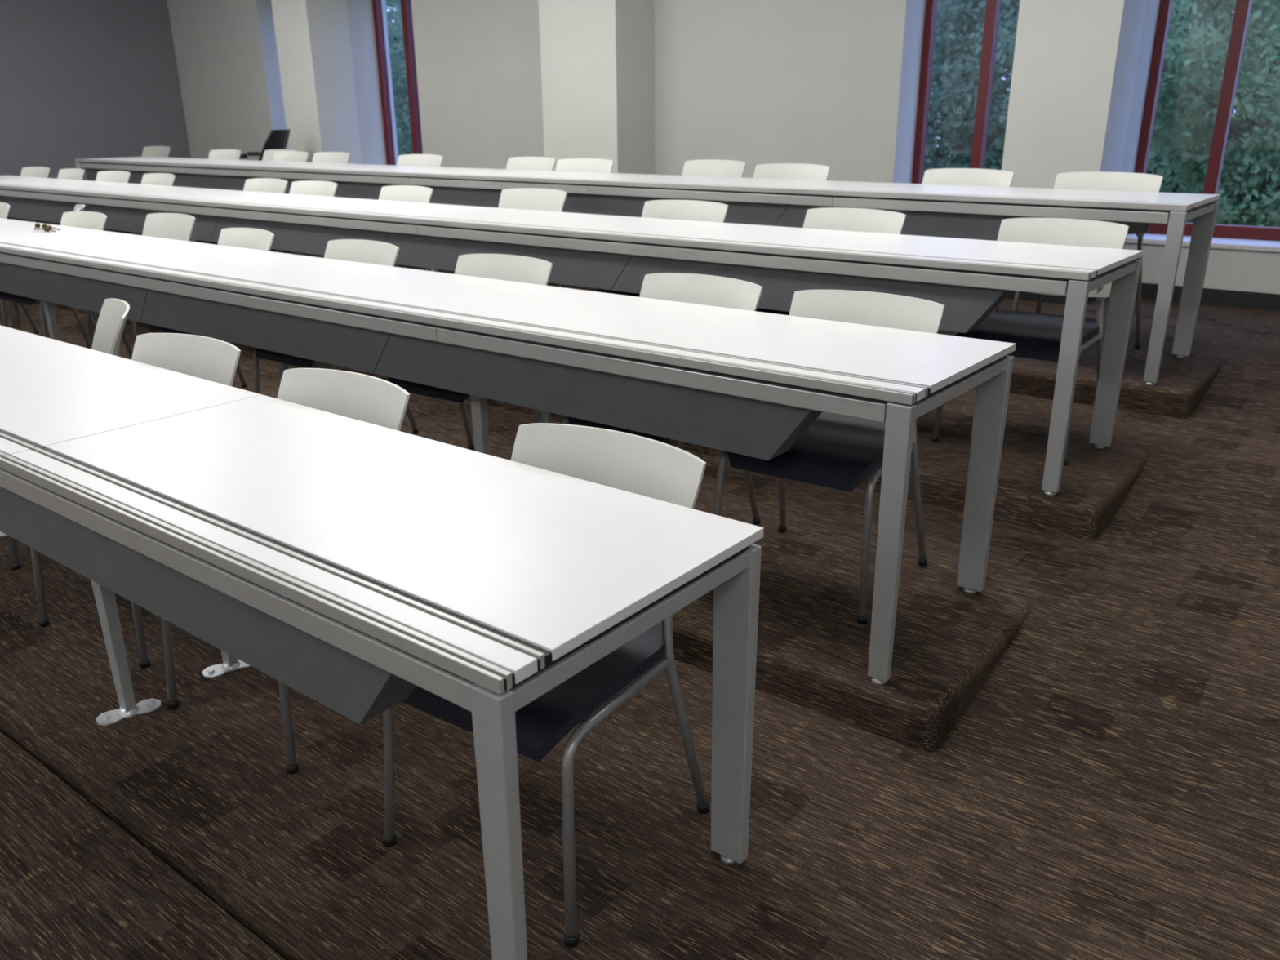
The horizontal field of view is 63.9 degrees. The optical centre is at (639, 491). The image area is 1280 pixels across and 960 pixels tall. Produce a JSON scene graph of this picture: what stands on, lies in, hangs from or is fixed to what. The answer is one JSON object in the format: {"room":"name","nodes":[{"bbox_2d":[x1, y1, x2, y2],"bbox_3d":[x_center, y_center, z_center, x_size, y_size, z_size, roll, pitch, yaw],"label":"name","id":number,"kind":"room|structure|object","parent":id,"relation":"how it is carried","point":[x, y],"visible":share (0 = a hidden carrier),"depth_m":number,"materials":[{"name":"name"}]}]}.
{"room":"lecture hall","nodes":[
{"label":"lecture hall","id":0,"kind":"room"},
{"bbox_2d":[0,0,191,180],"bbox_3d":[-8.648,-3.010,9.346,0.150,4.050,10.320,15,25,35],"label":"wall","id":1,"kind":"structure","parent":0,"point":[80,79],"depth_m":11.73,"materials":[{"name":"paint"}]},
{"bbox_2d":[0,240,1279,959],"bbox_3d":[-2.750,-0.115,5.453,15.060,1.227,10.420,15,25,35],"label":"floor","id":2,"kind":"structure","parent":0,"point":[1075,755],"depth_m":2.54,"materials":[{"name":"brown carpet"}]},
{"bbox_2d":[0,202,39,333],"bbox_3d":[-4.482,-1.480,6.872,0.539,0.852,0.549,15,25,35],"label":"chair","id":3,"kind":"object","parent":2,"relation":"on","point":[4,207],"visible":0.26,"depth_m":6.93,"materials":[{"name":"white plastic"}]},
{"bbox_2d":[6,166,49,219],"bbox_3d":[-5.577,-2.467,9.225,0.539,0.852,0.549,14,25,34],"label":"chair","id":4,"kind":"object","parent":2,"relation":"on","point":[31,171],"visible":0.13,"depth_m":9.30,"materials":[{"name":"white plastic"}]},
{"bbox_2d":[15,168,84,224],"bbox_3d":[-5.047,-2.327,8.835,0.539,0.852,0.549,16,26,38],"label":"chair","id":5,"kind":"object","parent":2,"relation":"on","point":[70,173],"visible":0.17,"depth_m":8.89,"materials":[{"name":"white plastic"}]},
{"bbox_2d":[8,204,97,330],"bbox_3d":[-3.829,-1.408,6.663,0.549,0.852,0.539,-11,23,-26],"label":"chair","id":6,"kind":"object","parent":2,"relation":"on","point":[79,207],"visible":0.02,"depth_m":6.71,"materials":[{"name":"white plastic"}]},
{"bbox_2d":[0,211,133,358],"bbox_3d":[-3.458,-1.210,6.119,0.539,0.852,0.549,14,25,34],"label":"chair","id":7,"kind":"object","parent":2,"relation":"on","point":[83,220],"visible":0.16,"depth_m":6.15,"materials":[{"name":"white plastic"}]},
{"bbox_2d":[8,297,129,569],"bbox_3d":[-2.139,-0.251,3.838,0.549,0.852,0.539,-13,24,-30],"label":"chair","id":8,"kind":"object","parent":2,"relation":"on","point":[113,313],"visible":0.21,"depth_m":3.91,"materials":[{"name":"white plastic"}]},
{"bbox_2d":[54,170,130,225],"bbox_3d":[-4.449,-2.170,8.397,0.539,0.852,0.549,14,25,34],"label":"chair","id":9,"kind":"object","parent":2,"relation":"on","point":[117,176],"visible":0.09,"depth_m":8.47,"materials":[{"name":"white plastic"}]},
{"bbox_2d":[30,333,240,668],"bbox_3d":[-1.533,-0.013,3.180,0.539,0.852,0.549,11,23,29],"label":"chair","id":10,"kind":"object","parent":2,"relation":"on","point":[211,359],"visible":0.19,"depth_m":3.22,"materials":[{"name":"white plastic"}]},
{"bbox_2d":[102,173,175,235],"bbox_3d":[-3.896,-2.025,7.990,0.539,0.852,0.549,16,26,37],"label":"chair","id":11,"kind":"object","parent":2,"relation":"on","point":[154,179],"visible":0.12,"depth_m":8.04,"materials":[{"name":"white plastic"}]},
{"bbox_2d":[85,213,195,349],"bbox_3d":[-2.872,-1.159,5.968,0.539,0.852,0.549,14,25,34],"label":"chair","id":12,"kind":"object","parent":2,"relation":"on","point":[176,226],"visible":0.15,"depth_m":6.02,"materials":[{"name":"white plastic"}]},
{"bbox_2d":[141,146,170,157],"bbox_3d":[-5.311,-3.246,10.983,0.539,0.852,0.549,13,24,33],"label":"chair","id":13,"kind":"object","parent":2,"relation":"on","point":[150,151],"visible":0.13,"depth_m":11.06,"materials":[{"name":"white plastic"}]},
{"bbox_2d":[148,227,274,387],"bbox_3d":[-2.116,-0.857,5.133,0.539,0.852,0.549,16,26,38],"label":"chair","id":14,"kind":"object","parent":2,"relation":"on","point":[242,237],"visible":0.11,"depth_m":5.19,"materials":[{"name":"white plastic"}]},
{"bbox_2d":[208,149,241,159],"bbox_3d":[-4.070,-2.792,9.726,0.539,0.852,0.549,14,25,34],"label":"chair","id":15,"kind":"object","parent":2,"relation":"on","point":[234,154],"visible":0.09,"depth_m":9.80,"materials":[{"name":"white plastic"}]},
{"bbox_2d":[197,177,287,244],"bbox_3d":[-2.768,-1.746,7.209,0.539,0.852,0.549,15,25,35],"label":"chair","id":16,"kind":"object","parent":2,"relation":"on","point":[257,184],"visible":0.09,"depth_m":7.27,"materials":[{"name":"white plastic"}]},
{"bbox_2d":[239,128,290,160],"bbox_3d":[-3.891,-3.149,10.447,0.764,1.020,0.650,3,21,9],"label":"office chair","id":17,"kind":"object","parent":2,"relation":"on","point":[276,139],"visible":0.13,"depth_m":10.16,"materials":[{"name":"black plastic"}]},
{"bbox_2d":[262,149,295,160],"bbox_3d":[-3.507,-2.747,9.592,0.539,0.852,0.549,15,25,35],"label":"chair","id":18,"kind":"object","parent":2,"relation":"on","point":[268,155],"visible":0.09,"depth_m":9.72,"materials":[{"name":"white plastic"}]},
{"bbox_2d":[160,368,409,773],"bbox_3d":[-0.913,0.159,2.701,0.539,0.852,0.549,13,24,33],"label":"chair","id":19,"kind":"object","parent":2,"relation":"on","point":[370,399],"visible":0.15,"depth_m":2.74,"materials":[{"name":"white plastic"}]},
{"bbox_2d":[272,151,308,162],"bbox_3d":[-3.221,-2.555,9.067,0.539,0.852,0.549,15,25,35],"label":"chair","id":20,"kind":"object","parent":2,"relation":"on","point":[284,156],"visible":0.09,"depth_m":9.14,"materials":[{"name":"white plastic"}]},
{"bbox_2d":[271,180,337,254],"bbox_3d":[-2.327,-1.629,6.885,0.539,0.852,0.549,15,25,35],"label":"chair","id":21,"kind":"object","parent":2,"relation":"on","point":[314,188],"visible":0.18,"depth_m":6.94,"materials":[{"name":"white plastic"}]},
{"bbox_2d":[311,151,350,163],"bbox_3d":[-2.776,-2.451,8.776,0.539,0.852,0.549,15,25,35],"label":"chair","id":22,"kind":"object","parent":2,"relation":"on","point":[324,157],"visible":0.11,"depth_m":8.85,"materials":[{"name":"white plastic"}]},
{"bbox_2d":[253,239,418,433],"bbox_3d":[-1.383,-0.664,4.596,0.539,0.852,0.549,15,25,35],"label":"chair","id":23,"kind":"object","parent":2,"relation":"on","point":[368,251],"visible":0.19,"depth_m":4.61,"materials":[{"name":"white plastic"}]},
{"bbox_2d":[0,324,764,959],"bbox_3d":[-3.859,-0.495,4.653,9.844,0.771,0.704,15,25,35],"label":"table","id":24,"kind":"object","parent":2,"relation":"on","point":[356,566],"visible":1,"depth_m":1.99,"materials":[{"name":"white laminate"}]},
{"bbox_2d":[378,185,433,271],"bbox_3d":[-1.585,-1.434,6.340,0.539,0.852,0.549,16,26,37],"label":"chair","id":25,"kind":"object","parent":2,"relation":"on","point":[412,193],"visible":0.16,"depth_m":6.40,"materials":[{"name":"white plastic"}]},
{"bbox_2d":[396,154,443,268],"bbox_3d":[-1.863,-2.211,8.105,0.539,0.852,0.549,13,24,33],"label":"chair","id":26,"kind":"object","parent":2,"relation":"on","point":[419,160],"visible":0.12,"depth_m":8.17,"materials":[{"name":"white plastic"}]},
{"bbox_2d":[386,253,552,449],"bbox_3d":[-0.667,-0.476,4.069,0.539,0.852,0.549,13,24,33],"label":"chair","id":27,"kind":"object","parent":2,"relation":"on","point":[513,268],"visible":0.17,"depth_m":4.11,"materials":[{"name":"white plastic"}]},
{"bbox_2d":[0,217,1016,685],"bbox_3d":[-3.037,-0.978,5.599,9.844,0.771,0.704,15,25,35],"label":"table","id":28,"kind":"object","parent":2,"relation":"on","point":[748,383],"visible":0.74,"depth_m":3.15,"materials":[{"name":"white laminate"}]},
{"bbox_2d":[34,222,60,231],"bbox_3d":[-3.424,-1.528,5.918,0.186,0.046,0.118,15,25,35],"label":"sunglasses","id":29,"kind":"object","parent":28,"relation":"on","point":[46,228],"visible":1,"depth_m":5.91,"materials":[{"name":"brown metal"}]},
{"bbox_2d":[453,187,567,287],"bbox_3d":[-0.749,-1.318,6.005,0.539,0.852,0.549,13,24,33],"label":"chair","id":30,"kind":"object","parent":2,"relation":"on","point":[524,198],"visible":0.16,"depth_m":6.07,"materials":[{"name":"white plastic"}]},
{"bbox_2d":[506,156,556,170],"bbox_3d":[-0.931,-1.988,7.480,0.539,0.852,0.549,16,26,38],"label":"chair","id":31,"kind":"object","parent":2,"relation":"on","point":[535,163],"visible":0.16,"depth_m":7.54,"materials":[{"name":"white plastic"}]},
{"bbox_2d":[382,422,709,947],"bbox_3d":[-0.196,0.347,2.174,0.539,0.852,0.549,13,24,33],"label":"chair","id":32,"kind":"object","parent":2,"relation":"on","point":[641,465],"visible":0.41,"depth_m":2.11,"materials":[{"name":"white plastic"}]},
{"bbox_2d":[0,175,1143,495],"bbox_3d":[-2.216,-1.461,6.544,9.844,0.771,0.704,15,25,35],"label":"table","id":33,"kind":"object","parent":2,"relation":"on","point":[971,277],"visible":0.77,"depth_m":4.39,"materials":[{"name":"white laminate"}]},
{"bbox_2d":[555,158,613,288],"bbox_3d":[-0.507,-1.854,7.109,0.539,0.852,0.549,14,25,34],"label":"chair","id":34,"kind":"object","parent":2,"relation":"on","point":[580,165],"visible":0.08,"depth_m":7.17,"materials":[{"name":"white plastic"}]},
{"bbox_2d":[75,156,1220,385],"bbox_3d":[-1.394,-1.944,7.489,9.844,0.771,0.704,15,25,35],"label":"table","id":35,"kind":"object","parent":2,"relation":"on","point":[943,211],"visible":0.74,"depth_m":5.47,"materials":[{"name":"white laminate"}]},
{"bbox_2d":[562,272,762,524],"bbox_3d":[0.075,-0.281,3.524,0.539,0.852,0.549,15,25,36],"label":"chair","id":36,"kind":"object","parent":2,"relation":"on","point":[692,288],"visible":0.18,"depth_m":3.57,"materials":[{"name":"white plastic"}]},
{"bbox_2d":[596,200,728,297],"bbox_3d":[0.101,-0.991,5.102,0.539,0.852,0.549,14,25,34],"label":"chair","id":37,"kind":"object","parent":2,"relation":"on","point":[684,210],"visible":0.15,"depth_m":5.15,"materials":[{"name":"white plastic"}]},
{"bbox_2d":[681,159,746,177],"bbox_3d":[0.357,-1.730,6.754,0.539,0.852,0.549,16,26,37],"label":"chair","id":38,"kind":"object","parent":2,"relation":"on","point":[707,167],"visible":0.14,"depth_m":6.81,"materials":[{"name":"white plastic"}]},
{"bbox_2d":[753,163,830,180],"bbox_3d":[0.794,-1.512,6.153,0.539,0.852,0.549,13,24,33],"label":"chair","id":39,"kind":"object","parent":2,"relation":"on","point":[773,171],"visible":0.13,"depth_m":6.21,"materials":[{"name":"white plastic"}]},
{"bbox_2d":[713,289,945,623],"bbox_3d":[0.579,-0.148,3.154,0.539,0.852,0.549,13,24,33],"label":"chair","id":40,"kind":"object","parent":2,"relation":"on","point":[836,451],"visible":0.45,"depth_m":3.11,"materials":[{"name":"white plastic"}]},
{"bbox_2d":[755,207,906,315],"bbox_3d":[0.830,-0.812,4.602,0.539,0.852,0.549,16,26,37],"label":"chair","id":41,"kind":"object","parent":2,"relation":"on","point":[856,220],"visible":0.12,"depth_m":4.64,"materials":[{"name":"white plastic"}]},
{"bbox_2d":[922,168,1014,311],"bbox_3d":[1.624,-1.272,5.484,0.539,0.852,0.549,16,26,37],"label":"chair","id":42,"kind":"object","parent":2,"relation":"on","point":[950,176],"visible":0.09,"depth_m":5.53,"materials":[{"name":"white plastic"}]},
{"bbox_2d":[931,217,1128,466],"bbox_3d":[1.563,-0.628,4.087,0.539,0.852,0.549,15,25,35],"label":"chair","id":43,"kind":"object","parent":2,"relation":"on","point":[1036,335],"visible":0.56,"depth_m":4.06,"materials":[{"name":"white plastic"}]},
{"bbox_2d":[1012,171,1163,348],"bbox_3d":[2.199,-1.121,5.062,0.539,0.852,0.549,14,25,34],"label":"chair","id":44,"kind":"object","parent":2,"relation":"on","point":[1089,180],"visible":0.26,"depth_m":5.10,"materials":[{"name":"white plastic"}]},
{"bbox_2d":[167,0,1279,293],"bbox_3d":[0.216,-2.785,8.534,15.060,4.050,0.980,15,25,35],"label":"wall","id":45,"kind":"structure","parent":0,"point":[644,86],"depth_m":8.15,"materials":[{"name":"grey paint"}]},
{"bbox_2d":[372,0,422,165],"bbox_3d":[-2.455,-4.105,10.521,0.980,2.050,0.420,15,25,35],"label":"window","id":46,"kind":"structure","parent":45,"relation":"in","point":[406,5],"depth_m":10.70,"materials":[{"name":"red metal"}]},
{"bbox_2d":[911,0,1001,183],"bbox_3d":[2.311,-2.851,7.020,0.950,2.050,0.420,15,25,35],"label":"window","id":47,"kind":"structure","parent":45,"relation":"in","point":[991,20],"depth_m":7.25,"materials":[{"name":"red metal"}]},
{"bbox_2d":[1004,282,1279,311],"bbox_3d":[0.067,-2.013,8.609,14.860,0.100,0.502,15,25,35],"label":"baseboard","id":48,"kind":"structure","parent":45,"relation":"attached to","point":[1210,296],"depth_m":6.33,"materials":[{"name":"black rubber"}]},
{"bbox_2d":[1124,0,1279,252],"bbox_3d":[3.549,-2.526,6.111,1.010,2.050,0.420,15,25,35],"label":"window","id":49,"kind":"structure","parent":45,"relation":"in","point":[1233,233],"depth_m":6.39,"materials":[{"name":"red metal"}]},
{"label":"outside","id":50,"kind":"structure","parent":0,"visible":0},
{"bbox_3d":[8.582,-9.634,35.723,90.000,0.100,53.080,15,25,35],"label":"ground","id":51,"kind":"structure","parent":50,"visible":0},
{"bbox_2d":[385,0,413,156],"bbox_3d":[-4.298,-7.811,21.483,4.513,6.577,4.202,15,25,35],"label":"tree","id":52,"kind":"object","parent":51,"relation":"on","point":[399,82],"visible":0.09,"depth_m":20.63,"materials":[{"name":"green plant"}]},
{"bbox_2d":[922,0,1020,180],"bbox_3d":[4.744,-5.240,14.931,4.283,6.155,3.739,15,25,35],"label":"tree","id":53,"kind":"object","parent":51,"relation":"on","point":[957,100],"visible":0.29,"depth_m":13.98,"materials":[{"name":"green plant"}]},
{"bbox_2d":[923,0,1279,234],"bbox_3d":[10.338,-8.713,20.634,12.665,9.460,10.731,15,25,35],"label":"tree","id":54,"kind":"object","parent":51,"relation":"on","point":[1157,166],"visible":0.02,"depth_m":18.24,"materials":[{"name":"green plant"}]},
{"bbox_2d":[1146,0,1279,240],"bbox_3d":[7.254,-4.174,12.048,4.013,6.115,3.338,16,26,38],"label":"tree","id":55,"kind":"object","parent":51,"relation":"on","point":[1257,130],"visible":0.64,"depth_m":11.59,"materials":[{"name":"green plant"}]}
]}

